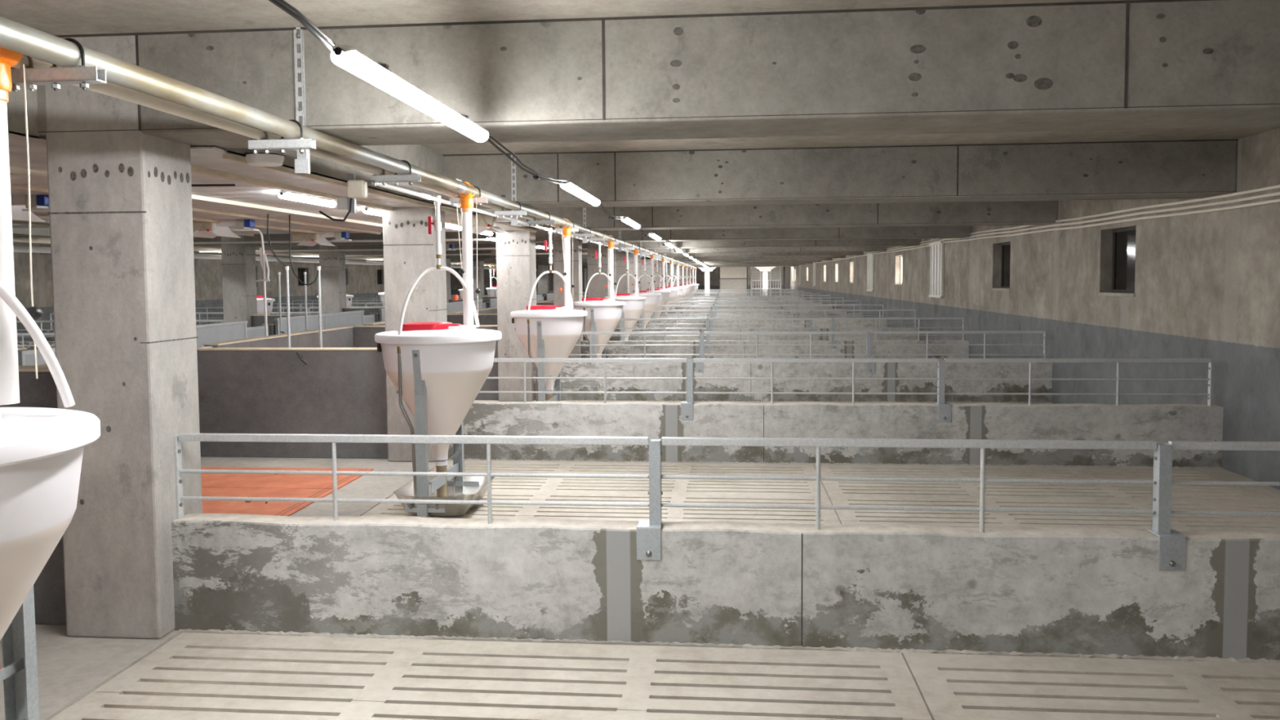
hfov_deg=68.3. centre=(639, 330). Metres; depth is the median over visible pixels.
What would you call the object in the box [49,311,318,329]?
railing
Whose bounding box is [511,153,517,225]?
hanger
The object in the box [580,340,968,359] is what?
wall
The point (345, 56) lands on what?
tube light
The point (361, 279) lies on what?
wall
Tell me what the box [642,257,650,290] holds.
column
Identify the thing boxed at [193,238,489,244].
pipe
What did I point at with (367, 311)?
wall
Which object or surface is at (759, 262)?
ceiling beam
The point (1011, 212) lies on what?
ceiling beam
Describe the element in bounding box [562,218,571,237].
outlet
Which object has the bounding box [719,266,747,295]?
trim
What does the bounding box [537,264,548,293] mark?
column
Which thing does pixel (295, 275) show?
cable
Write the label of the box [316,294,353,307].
hopper
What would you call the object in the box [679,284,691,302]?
hopper
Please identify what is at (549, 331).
hopper
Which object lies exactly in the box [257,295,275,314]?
hopper
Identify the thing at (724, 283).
door
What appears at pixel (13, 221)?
trim
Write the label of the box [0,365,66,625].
wall
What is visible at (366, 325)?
gate
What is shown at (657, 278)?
column
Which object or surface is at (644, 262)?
hose
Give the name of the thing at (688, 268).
wall
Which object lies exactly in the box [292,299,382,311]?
railing
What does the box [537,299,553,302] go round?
wall
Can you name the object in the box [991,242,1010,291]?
window
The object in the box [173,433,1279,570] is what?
railing
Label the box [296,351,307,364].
hanging cable
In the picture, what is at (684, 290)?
hopper
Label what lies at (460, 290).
hopper
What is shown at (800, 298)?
railing
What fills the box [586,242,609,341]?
column
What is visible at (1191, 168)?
ceiling beam
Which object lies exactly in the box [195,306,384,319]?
railing
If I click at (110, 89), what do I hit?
pipe
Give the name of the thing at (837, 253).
ceiling beam
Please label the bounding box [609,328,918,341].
wall
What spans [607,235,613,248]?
outlet
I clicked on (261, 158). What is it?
outlet
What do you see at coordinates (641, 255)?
hanger
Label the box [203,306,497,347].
wall
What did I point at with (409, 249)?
column
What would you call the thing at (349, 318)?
panel
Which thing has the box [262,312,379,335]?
wall
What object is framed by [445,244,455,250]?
inlet
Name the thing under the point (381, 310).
panel
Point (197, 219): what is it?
trim
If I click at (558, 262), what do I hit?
column
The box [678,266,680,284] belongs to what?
column
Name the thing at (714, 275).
wall
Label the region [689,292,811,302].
railing
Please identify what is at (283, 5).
cable
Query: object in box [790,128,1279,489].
wall
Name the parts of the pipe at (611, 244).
pull cord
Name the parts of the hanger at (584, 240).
plate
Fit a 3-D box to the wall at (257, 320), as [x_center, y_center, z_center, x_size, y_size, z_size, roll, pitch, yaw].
[-9.530,0.228,17.332,9.042,1.011,0.166,0,3,5]
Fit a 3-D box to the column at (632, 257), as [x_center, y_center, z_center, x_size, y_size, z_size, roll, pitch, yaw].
[-0.155,-1.328,28.696,0.452,2.685,0.382,0,3,5]
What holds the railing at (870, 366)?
on the wall at (780, 370)
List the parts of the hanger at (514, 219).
plate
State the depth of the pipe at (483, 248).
18.64 m
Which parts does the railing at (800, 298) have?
rail, rail, rail, rail, rail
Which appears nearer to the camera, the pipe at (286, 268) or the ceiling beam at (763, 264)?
the pipe at (286, 268)
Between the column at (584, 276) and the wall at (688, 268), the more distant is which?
the wall at (688, 268)
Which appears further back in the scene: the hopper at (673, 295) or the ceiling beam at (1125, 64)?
the hopper at (673, 295)
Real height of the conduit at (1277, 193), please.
0.142 m
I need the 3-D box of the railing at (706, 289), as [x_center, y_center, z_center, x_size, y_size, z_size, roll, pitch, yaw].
[5.896,-2.220,56.791,6.529,0.530,0.127,0,3,5]
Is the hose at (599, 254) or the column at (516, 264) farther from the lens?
the hose at (599, 254)
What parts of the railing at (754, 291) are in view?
rail, rail, rail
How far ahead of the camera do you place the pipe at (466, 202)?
6.42 m
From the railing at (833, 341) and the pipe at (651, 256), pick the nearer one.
the railing at (833, 341)
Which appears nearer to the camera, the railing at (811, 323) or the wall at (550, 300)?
the railing at (811, 323)
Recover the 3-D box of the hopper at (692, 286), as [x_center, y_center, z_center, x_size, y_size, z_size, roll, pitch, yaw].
[2.294,-1.674,47.115,0.855,1.306,0.855,-1,3,-14]
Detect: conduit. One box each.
[816,198,1279,262]
[821,191,1279,261]
[831,184,1279,258]
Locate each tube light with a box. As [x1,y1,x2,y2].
[277,190,336,207]
[330,44,488,142]
[363,207,382,216]
[444,222,462,230]
[480,230,493,235]
[486,236,496,241]
[535,244,544,248]
[560,180,599,205]
[621,216,640,228]
[648,232,661,240]
[665,241,673,248]
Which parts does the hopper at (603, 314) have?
frame post, lid, frame post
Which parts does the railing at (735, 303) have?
rail, rail, rail, rail, rail, rail, rail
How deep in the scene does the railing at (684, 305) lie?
24.31 m
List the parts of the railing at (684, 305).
rail, rail, rail, rail, rail, rail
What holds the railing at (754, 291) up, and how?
on the wall at (688, 300)
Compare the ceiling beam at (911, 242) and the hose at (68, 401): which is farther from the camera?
the ceiling beam at (911, 242)
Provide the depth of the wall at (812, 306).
36.45 m
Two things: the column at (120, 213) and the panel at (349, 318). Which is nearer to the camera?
the column at (120, 213)
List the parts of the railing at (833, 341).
rail, rail, rail, plate, post, rail, rail, rail, post, plate, rail, rail, rail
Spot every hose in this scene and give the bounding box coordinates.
[0,280,75,407]
[397,195,479,346]
[527,227,573,319]
[583,241,615,302]
[615,249,639,297]
[638,254,654,291]
[648,259,665,290]
[658,262,673,288]
[666,264,677,287]
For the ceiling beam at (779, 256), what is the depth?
32.29 m
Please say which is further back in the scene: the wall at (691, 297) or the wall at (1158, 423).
the wall at (691, 297)
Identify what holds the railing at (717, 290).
on the wall at (691, 297)
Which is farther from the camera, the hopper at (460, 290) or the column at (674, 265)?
the column at (674, 265)
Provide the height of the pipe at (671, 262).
0.971 m
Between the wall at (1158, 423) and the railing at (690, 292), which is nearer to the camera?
the wall at (1158, 423)
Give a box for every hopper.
[0,407,100,719]
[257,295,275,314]
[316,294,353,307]
[374,321,501,517]
[377,292,384,306]
[457,288,462,299]
[485,286,497,296]
[510,305,586,401]
[570,297,625,358]
[604,293,647,341]
[630,290,661,328]
[647,288,671,318]
[657,287,678,314]
[665,285,683,309]
[672,284,688,305]
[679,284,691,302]
[684,283,697,297]
[684,284,694,301]
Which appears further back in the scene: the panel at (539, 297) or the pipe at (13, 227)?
the panel at (539, 297)
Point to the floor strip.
(69, 668)
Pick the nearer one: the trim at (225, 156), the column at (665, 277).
the trim at (225, 156)
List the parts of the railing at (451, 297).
rail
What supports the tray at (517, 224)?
on the inlet at (484, 221)
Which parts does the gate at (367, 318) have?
rail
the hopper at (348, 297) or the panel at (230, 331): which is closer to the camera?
the panel at (230, 331)
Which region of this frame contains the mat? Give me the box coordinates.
[200,466,373,515]
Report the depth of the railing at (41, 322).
17.41 m
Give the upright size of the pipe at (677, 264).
0.971 m
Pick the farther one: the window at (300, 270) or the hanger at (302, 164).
the window at (300, 270)
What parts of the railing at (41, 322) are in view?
rail, rail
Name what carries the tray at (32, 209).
on the inlet at (20, 203)
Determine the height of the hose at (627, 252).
0.994 m
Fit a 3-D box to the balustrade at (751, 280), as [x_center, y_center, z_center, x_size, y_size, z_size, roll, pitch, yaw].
[8.290,-2.607,62.057,2.000,1.430,0.060,0,3,5]
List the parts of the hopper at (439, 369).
frame post, lid, frame post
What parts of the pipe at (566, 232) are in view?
pull cord, pull cord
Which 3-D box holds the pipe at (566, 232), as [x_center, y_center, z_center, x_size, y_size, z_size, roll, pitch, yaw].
[-0.821,-0.750,10.470,0.122,0.971,0.224,1,3,18]
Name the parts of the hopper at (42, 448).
frame post, lid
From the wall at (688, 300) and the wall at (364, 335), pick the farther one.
the wall at (688, 300)
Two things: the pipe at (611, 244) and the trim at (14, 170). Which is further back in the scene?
the pipe at (611, 244)
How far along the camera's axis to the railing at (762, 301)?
28.35 m
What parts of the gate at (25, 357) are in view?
rail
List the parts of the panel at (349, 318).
rail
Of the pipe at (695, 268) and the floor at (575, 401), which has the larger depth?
the pipe at (695, 268)
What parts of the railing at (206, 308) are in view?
rail, rail, rail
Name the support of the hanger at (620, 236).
attached to the ceiling beam at (915, 232)
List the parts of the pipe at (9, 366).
pull cord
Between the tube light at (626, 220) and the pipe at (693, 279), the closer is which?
the tube light at (626, 220)
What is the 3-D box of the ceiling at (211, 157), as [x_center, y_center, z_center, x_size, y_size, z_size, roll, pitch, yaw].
[-5.563,-0.950,2.458,6.680,0.443,20.390,0,3,5]
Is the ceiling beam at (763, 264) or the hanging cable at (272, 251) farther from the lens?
the ceiling beam at (763, 264)
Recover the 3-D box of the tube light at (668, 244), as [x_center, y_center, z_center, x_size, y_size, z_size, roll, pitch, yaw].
[0.530,-1.533,16.882,0.068,0.069,1.460,0,3,5]
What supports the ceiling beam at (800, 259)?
attached to the ceiling at (54, 17)
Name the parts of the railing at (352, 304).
rail, rail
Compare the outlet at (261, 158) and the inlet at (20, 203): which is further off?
the inlet at (20, 203)
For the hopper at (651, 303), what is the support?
on the floor
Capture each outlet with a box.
[0,47,22,102]
[244,151,285,166]
[457,181,475,212]
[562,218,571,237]
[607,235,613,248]
[633,245,638,254]
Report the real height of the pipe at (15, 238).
0.096 m
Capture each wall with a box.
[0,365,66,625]
[13,252,489,341]
[17,314,311,350]
[17,347,26,351]
[46,307,384,342]
[171,513,1279,662]
[195,321,223,324]
[196,347,387,458]
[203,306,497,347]
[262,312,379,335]
[290,296,497,314]
[353,324,498,399]
[447,313,497,324]
[448,298,488,302]
[448,400,1223,468]
[482,301,488,307]
[491,266,689,293]
[533,362,1052,403]
[536,302,553,305]
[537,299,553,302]
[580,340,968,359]
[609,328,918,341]
[633,320,886,328]
[650,313,863,319]
[660,308,845,314]
[669,305,832,309]
[680,302,821,305]
[684,300,813,302]
[687,298,805,301]
[690,266,783,295]
[691,297,766,297]
[698,295,749,297]
[748,266,790,295]
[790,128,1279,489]
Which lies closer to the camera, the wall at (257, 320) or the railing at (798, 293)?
the wall at (257, 320)
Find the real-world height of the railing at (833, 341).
0.530 m
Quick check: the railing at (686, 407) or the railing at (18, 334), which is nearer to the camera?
the railing at (686, 407)
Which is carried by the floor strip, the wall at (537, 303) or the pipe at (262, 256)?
the wall at (537, 303)
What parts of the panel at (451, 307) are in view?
rail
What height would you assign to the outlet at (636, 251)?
0.204 m
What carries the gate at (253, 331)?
attached to the wall at (272, 331)
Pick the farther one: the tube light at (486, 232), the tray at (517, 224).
the tube light at (486, 232)
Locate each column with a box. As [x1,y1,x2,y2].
[44,35,202,639]
[221,235,257,327]
[319,244,346,313]
[382,206,447,462]
[445,255,450,302]
[472,258,484,299]
[495,230,536,401]
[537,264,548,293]
[552,231,582,358]
[582,267,586,289]
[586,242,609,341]
[613,248,629,328]
[628,253,642,293]
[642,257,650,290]
[653,260,661,288]
[660,262,666,287]
[666,263,670,285]
[672,264,676,284]
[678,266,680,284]
[680,266,684,284]
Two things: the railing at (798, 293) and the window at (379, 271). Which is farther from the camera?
the window at (379, 271)
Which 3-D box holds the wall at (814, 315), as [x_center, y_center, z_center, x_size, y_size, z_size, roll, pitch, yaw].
[3.358,-0.237,28.419,6.610,0.546,0.170,0,3,5]
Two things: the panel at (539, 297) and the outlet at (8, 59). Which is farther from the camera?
the panel at (539, 297)
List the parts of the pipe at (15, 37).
pipe bracket, pipe bracket, pipe bracket, pipe bracket, pipe bracket, pipe bracket, pipe bracket, pipe bracket, pipe bracket, pipe bracket, pipe bracket, pipe bracket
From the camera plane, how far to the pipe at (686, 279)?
42.94 m
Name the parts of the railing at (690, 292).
rail, rail, rail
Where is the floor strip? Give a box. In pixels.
[0,400,536,719]
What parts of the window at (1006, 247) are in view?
sill, pane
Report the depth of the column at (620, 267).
24.43 m
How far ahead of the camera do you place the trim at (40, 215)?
10.46 m
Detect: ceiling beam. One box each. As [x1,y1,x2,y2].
[12,200,1057,237]
[13,226,972,247]
[35,0,1279,148]
[39,238,921,254]
[195,246,888,257]
[255,251,864,261]
[287,255,846,262]
[373,260,822,266]
[443,138,1238,208]
[451,257,832,263]
[452,264,799,268]
[484,262,813,266]
[484,263,805,266]
[536,265,794,268]
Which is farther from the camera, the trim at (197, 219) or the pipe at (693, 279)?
the pipe at (693, 279)
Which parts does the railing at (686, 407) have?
rail, rail, rail, plate, post, rail, rail, rail, post, plate, rail, rail, rail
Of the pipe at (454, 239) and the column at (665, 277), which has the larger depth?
the column at (665, 277)
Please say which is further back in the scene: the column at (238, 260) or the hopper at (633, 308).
the hopper at (633, 308)
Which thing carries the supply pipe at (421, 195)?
attached to the pipe at (15, 37)
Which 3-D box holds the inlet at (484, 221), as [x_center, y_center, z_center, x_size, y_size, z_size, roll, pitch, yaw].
[-1.377,-1.067,9.416,0.760,0.183,0.483,0,3,5]
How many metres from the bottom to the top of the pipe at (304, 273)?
1.720 m
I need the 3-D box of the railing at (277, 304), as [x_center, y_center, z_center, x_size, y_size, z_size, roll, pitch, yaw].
[-9.608,-0.599,29.566,6.529,0.530,0.127,0,3,5]
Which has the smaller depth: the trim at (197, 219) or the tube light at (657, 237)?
the trim at (197, 219)
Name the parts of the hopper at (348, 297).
lid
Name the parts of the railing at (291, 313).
rail, rail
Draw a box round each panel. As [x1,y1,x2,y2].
[195,320,247,347]
[274,310,364,334]
[378,308,384,321]
[446,299,482,314]
[488,297,497,307]
[536,293,542,302]
[546,293,553,300]
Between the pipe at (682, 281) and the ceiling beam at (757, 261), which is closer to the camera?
the pipe at (682, 281)
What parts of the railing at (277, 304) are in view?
rail, rail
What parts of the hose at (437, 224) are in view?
valve handle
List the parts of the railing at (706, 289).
rail, rail, rail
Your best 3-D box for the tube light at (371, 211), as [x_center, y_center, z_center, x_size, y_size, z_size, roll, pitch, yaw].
[-2.311,-1.063,8.523,0.068,0.069,0.876,0,3,5]
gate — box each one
[17,347,55,365]
[246,325,268,337]
[352,324,368,347]
[364,314,374,323]
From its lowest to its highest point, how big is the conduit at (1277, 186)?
0.133 m
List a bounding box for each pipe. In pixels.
[0,16,697,268]
[0,47,42,404]
[12,54,634,249]
[12,226,49,229]
[13,235,496,266]
[13,245,496,269]
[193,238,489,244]
[199,247,548,252]
[229,227,270,336]
[277,271,284,333]
[284,266,290,347]
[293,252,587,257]
[303,271,307,330]
[316,266,322,347]
[371,182,691,268]
[453,181,480,324]
[489,263,492,286]
[559,218,574,306]
[605,235,616,298]
[631,245,639,293]
[648,250,655,291]
[660,257,666,288]
[669,261,673,287]
[675,260,679,286]
[680,264,684,285]
[684,266,688,284]
[691,267,694,283]
[694,268,696,283]
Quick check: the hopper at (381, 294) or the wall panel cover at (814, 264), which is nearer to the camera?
the hopper at (381, 294)
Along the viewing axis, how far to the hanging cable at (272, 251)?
8.93 m
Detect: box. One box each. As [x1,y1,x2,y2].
[319,179,375,221]
[337,173,356,213]
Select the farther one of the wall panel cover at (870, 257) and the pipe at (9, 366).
the wall panel cover at (870, 257)
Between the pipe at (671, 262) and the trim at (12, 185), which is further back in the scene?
the pipe at (671, 262)
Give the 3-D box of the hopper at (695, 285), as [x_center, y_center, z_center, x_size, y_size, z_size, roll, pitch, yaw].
[2.662,-1.901,51.172,0.855,1.306,0.855,-1,3,-14]
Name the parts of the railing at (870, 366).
rail, rail, rail, plate, post, rail, rail, rail, post, plate, rail, rail, rail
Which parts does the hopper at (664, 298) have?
lid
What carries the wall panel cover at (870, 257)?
attached to the wall at (1207, 284)
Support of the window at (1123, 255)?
in the wall at (1207, 284)
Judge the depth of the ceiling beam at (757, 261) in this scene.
40.38 m
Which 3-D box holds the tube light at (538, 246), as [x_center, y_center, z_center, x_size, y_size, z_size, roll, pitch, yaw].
[-1.860,-1.574,17.706,0.068,0.069,0.876,0,3,5]
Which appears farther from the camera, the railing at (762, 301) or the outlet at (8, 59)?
the railing at (762, 301)
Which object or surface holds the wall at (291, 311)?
on the floor
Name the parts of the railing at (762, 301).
rail, rail, rail, post, rail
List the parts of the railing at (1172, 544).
rail, rail, rail, plate, post, rail, rail, rail, post, plate, rail, rail, rail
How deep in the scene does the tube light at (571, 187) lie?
6.35 m
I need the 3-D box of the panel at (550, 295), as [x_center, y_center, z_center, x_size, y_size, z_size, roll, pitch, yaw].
[-3.189,-0.866,35.338,0.050,1.075,3.240,0,3,5]
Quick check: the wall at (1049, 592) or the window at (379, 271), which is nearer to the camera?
the wall at (1049, 592)
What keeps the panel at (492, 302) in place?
on the floor
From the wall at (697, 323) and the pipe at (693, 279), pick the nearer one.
the wall at (697, 323)
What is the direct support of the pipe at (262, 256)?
on the floor
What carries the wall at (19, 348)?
on the floor
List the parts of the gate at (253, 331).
rail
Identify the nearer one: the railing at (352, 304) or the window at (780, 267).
the railing at (352, 304)
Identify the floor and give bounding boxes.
[49,632,1279,719]
[361,460,1279,530]
[574,400,1053,404]
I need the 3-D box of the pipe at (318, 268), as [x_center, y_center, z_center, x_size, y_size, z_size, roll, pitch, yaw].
[-3.103,0.243,9.238,0.085,1.740,0.034,1,3,23]
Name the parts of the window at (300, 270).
pane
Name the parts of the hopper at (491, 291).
lid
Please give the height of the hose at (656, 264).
0.994 m
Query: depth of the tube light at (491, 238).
13.88 m
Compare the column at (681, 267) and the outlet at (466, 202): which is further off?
the column at (681, 267)
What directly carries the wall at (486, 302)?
on the floor
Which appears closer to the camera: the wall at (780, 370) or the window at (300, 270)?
the wall at (780, 370)
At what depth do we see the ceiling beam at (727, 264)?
48.45 m
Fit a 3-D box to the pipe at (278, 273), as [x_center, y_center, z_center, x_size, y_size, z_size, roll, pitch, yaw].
[-4.818,0.074,12.703,0.085,1.720,0.034,1,3,23]
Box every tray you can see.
[22,208,48,211]
[232,229,258,231]
[332,239,351,240]
[514,224,537,226]
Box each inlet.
[10,194,48,222]
[192,219,258,238]
[291,231,351,246]
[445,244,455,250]
[458,213,537,234]
[491,250,496,257]
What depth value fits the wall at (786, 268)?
59.54 m
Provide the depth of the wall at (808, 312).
32.39 m
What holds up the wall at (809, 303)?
on the floor
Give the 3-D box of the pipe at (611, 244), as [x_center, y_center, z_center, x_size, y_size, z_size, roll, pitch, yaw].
[-0.454,-0.977,14.527,0.122,0.971,0.224,1,3,18]
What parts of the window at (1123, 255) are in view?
sill, pane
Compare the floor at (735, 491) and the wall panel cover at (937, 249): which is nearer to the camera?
the floor at (735, 491)
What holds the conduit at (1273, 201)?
attached to the wall at (1207, 284)
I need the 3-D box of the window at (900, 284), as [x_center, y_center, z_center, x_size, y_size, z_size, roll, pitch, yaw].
[6.196,-1.412,22.303,0.177,0.715,0.910,0,3,5]
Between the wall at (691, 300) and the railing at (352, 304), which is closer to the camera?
the railing at (352, 304)
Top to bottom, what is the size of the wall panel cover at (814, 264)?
1.171 m
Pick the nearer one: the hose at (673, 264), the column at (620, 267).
the column at (620, 267)
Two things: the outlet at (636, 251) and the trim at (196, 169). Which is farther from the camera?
the outlet at (636, 251)
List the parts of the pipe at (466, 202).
pull cord, pull cord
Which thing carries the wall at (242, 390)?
on the floor strip
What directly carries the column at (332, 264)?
on the floor
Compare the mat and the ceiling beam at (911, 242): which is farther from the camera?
the ceiling beam at (911, 242)
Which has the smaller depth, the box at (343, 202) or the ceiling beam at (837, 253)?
the box at (343, 202)
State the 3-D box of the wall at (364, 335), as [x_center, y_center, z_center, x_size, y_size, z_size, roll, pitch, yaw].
[-2.828,0.428,12.640,2.004,0.991,0.152,0,3,5]
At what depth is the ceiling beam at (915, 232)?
16.05 m
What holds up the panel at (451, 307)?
on the floor
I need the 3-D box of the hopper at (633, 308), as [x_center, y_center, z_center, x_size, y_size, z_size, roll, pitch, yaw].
[-0.281,-0.084,18.716,0.855,1.306,0.855,2,4,42]
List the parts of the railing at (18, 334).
rail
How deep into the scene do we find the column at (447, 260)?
29.16 m
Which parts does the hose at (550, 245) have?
valve handle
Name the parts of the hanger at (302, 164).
plate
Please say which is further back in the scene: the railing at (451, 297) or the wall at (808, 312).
the railing at (451, 297)
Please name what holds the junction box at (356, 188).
hanging from the pipe at (110, 89)
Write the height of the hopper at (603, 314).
1.306 m
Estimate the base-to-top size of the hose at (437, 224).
0.994 m
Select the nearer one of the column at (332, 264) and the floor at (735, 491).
the floor at (735, 491)
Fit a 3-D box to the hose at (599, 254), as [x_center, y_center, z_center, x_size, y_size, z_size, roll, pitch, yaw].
[-0.613,-0.858,14.454,0.613,0.994,0.098,-3,4,-36]
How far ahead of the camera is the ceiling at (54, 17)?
3.84 m
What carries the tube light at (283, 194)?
attached to the ceiling at (211, 157)
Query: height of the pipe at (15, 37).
0.140 m
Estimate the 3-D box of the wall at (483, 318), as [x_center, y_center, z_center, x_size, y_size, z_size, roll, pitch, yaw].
[-2.460,0.201,16.697,2.004,0.991,0.152,0,3,5]
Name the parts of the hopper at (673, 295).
lid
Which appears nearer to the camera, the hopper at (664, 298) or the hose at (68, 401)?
the hose at (68, 401)
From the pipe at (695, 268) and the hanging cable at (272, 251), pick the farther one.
the pipe at (695, 268)
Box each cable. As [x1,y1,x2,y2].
[9,173,235,186]
[266,213,287,266]
[268,0,708,267]
[288,214,319,285]
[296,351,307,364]
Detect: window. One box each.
[297,267,309,287]
[377,269,383,284]
[751,266,781,295]
[894,255,902,285]
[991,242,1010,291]
[1097,226,1136,297]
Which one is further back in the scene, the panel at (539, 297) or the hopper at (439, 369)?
the panel at (539, 297)
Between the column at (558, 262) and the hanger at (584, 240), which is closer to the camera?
the hanger at (584, 240)
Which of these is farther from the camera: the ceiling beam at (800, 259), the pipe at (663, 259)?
the ceiling beam at (800, 259)
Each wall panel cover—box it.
[813,262,816,285]
[866,251,874,291]
[928,238,944,297]
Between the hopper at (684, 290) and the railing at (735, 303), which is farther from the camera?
the hopper at (684, 290)
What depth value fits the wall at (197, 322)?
25.64 m
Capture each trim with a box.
[9,165,382,227]
[10,183,381,234]
[12,220,49,226]
[33,213,253,235]
[191,164,501,232]
[192,217,326,234]
[222,153,536,232]
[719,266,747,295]
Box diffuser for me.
[535,245,544,248]
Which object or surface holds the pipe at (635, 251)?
hanging from the pipe at (15, 37)
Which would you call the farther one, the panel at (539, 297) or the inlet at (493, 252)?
the panel at (539, 297)
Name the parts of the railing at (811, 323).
rail, rail, rail, post, rail, rail, rail, post, rail, rail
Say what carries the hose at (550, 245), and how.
hanging from the supply pipe at (421, 195)
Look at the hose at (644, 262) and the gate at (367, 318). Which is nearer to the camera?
the gate at (367, 318)
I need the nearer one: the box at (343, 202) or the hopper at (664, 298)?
the box at (343, 202)
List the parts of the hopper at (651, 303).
frame post, lid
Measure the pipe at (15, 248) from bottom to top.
0.106 m
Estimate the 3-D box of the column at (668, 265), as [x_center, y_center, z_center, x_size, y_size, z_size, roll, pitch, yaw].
[1.316,-2.236,44.924,0.452,2.685,0.382,0,3,5]
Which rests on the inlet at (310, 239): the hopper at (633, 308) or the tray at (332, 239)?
the tray at (332, 239)
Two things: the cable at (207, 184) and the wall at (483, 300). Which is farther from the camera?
the wall at (483, 300)
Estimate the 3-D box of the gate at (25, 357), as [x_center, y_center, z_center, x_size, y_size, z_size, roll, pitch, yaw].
[-5.693,0.648,9.050,0.060,0.950,0.640,0,3,5]
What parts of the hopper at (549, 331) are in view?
frame post, lid, frame post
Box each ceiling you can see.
[0,0,1279,154]
[6,57,538,235]
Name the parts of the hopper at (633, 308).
frame post, lid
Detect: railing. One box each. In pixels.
[16,320,223,337]
[17,333,54,347]
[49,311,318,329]
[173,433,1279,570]
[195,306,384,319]
[272,302,382,314]
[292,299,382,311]
[351,297,461,298]
[479,358,1212,421]
[569,330,1045,373]
[581,317,964,349]
[635,309,915,334]
[651,303,883,325]
[666,300,860,317]
[672,297,843,313]
[680,295,830,309]
[684,293,819,304]
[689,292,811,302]
[692,290,804,300]
[693,289,797,297]
[706,288,792,295]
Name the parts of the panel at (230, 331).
rail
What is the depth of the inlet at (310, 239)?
12.28 m
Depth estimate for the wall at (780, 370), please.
12.10 m
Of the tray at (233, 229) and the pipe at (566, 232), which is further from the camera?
the pipe at (566, 232)
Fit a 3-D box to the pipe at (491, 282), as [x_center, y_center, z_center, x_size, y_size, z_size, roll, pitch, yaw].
[-6.214,-2.304,39.292,0.122,0.971,0.224,-1,3,-8]
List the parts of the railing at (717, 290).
rail, rail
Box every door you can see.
[719,279,746,295]
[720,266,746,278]
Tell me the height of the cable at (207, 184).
0.034 m
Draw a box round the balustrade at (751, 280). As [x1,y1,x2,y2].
[751,280,781,295]
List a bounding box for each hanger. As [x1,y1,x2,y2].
[293,26,310,173]
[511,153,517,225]
[582,207,586,243]
[617,230,622,251]
[640,241,642,257]
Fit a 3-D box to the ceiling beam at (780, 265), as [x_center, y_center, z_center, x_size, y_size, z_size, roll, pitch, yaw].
[-0.573,-4.035,57.374,19.660,0.439,0.522,0,3,5]
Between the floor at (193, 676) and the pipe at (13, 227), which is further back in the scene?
the pipe at (13, 227)
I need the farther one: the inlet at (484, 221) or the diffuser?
the diffuser
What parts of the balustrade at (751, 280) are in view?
rail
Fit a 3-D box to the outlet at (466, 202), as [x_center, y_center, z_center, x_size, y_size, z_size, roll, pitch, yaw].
[-1.182,-0.907,6.422,0.100,0.204,0.124,0,3,5]
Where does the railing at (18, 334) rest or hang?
on the wall
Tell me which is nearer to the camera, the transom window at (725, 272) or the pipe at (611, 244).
the pipe at (611, 244)
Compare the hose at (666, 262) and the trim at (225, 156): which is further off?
the hose at (666, 262)
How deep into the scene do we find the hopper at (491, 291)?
39.03 m
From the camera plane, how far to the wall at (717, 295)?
56.83 m
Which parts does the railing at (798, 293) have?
rail, rail, rail, rail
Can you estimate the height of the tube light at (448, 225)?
0.069 m
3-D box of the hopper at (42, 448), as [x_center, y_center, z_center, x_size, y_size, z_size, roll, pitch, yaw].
[-1.824,0.831,2.364,0.855,1.306,0.855,-1,3,-3]
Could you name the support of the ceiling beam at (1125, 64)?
attached to the ceiling at (54, 17)
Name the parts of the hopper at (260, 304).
lid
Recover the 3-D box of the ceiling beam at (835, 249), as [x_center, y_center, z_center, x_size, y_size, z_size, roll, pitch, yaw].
[-3.516,-2.219,24.918,19.660,0.439,0.522,0,3,5]
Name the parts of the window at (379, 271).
pane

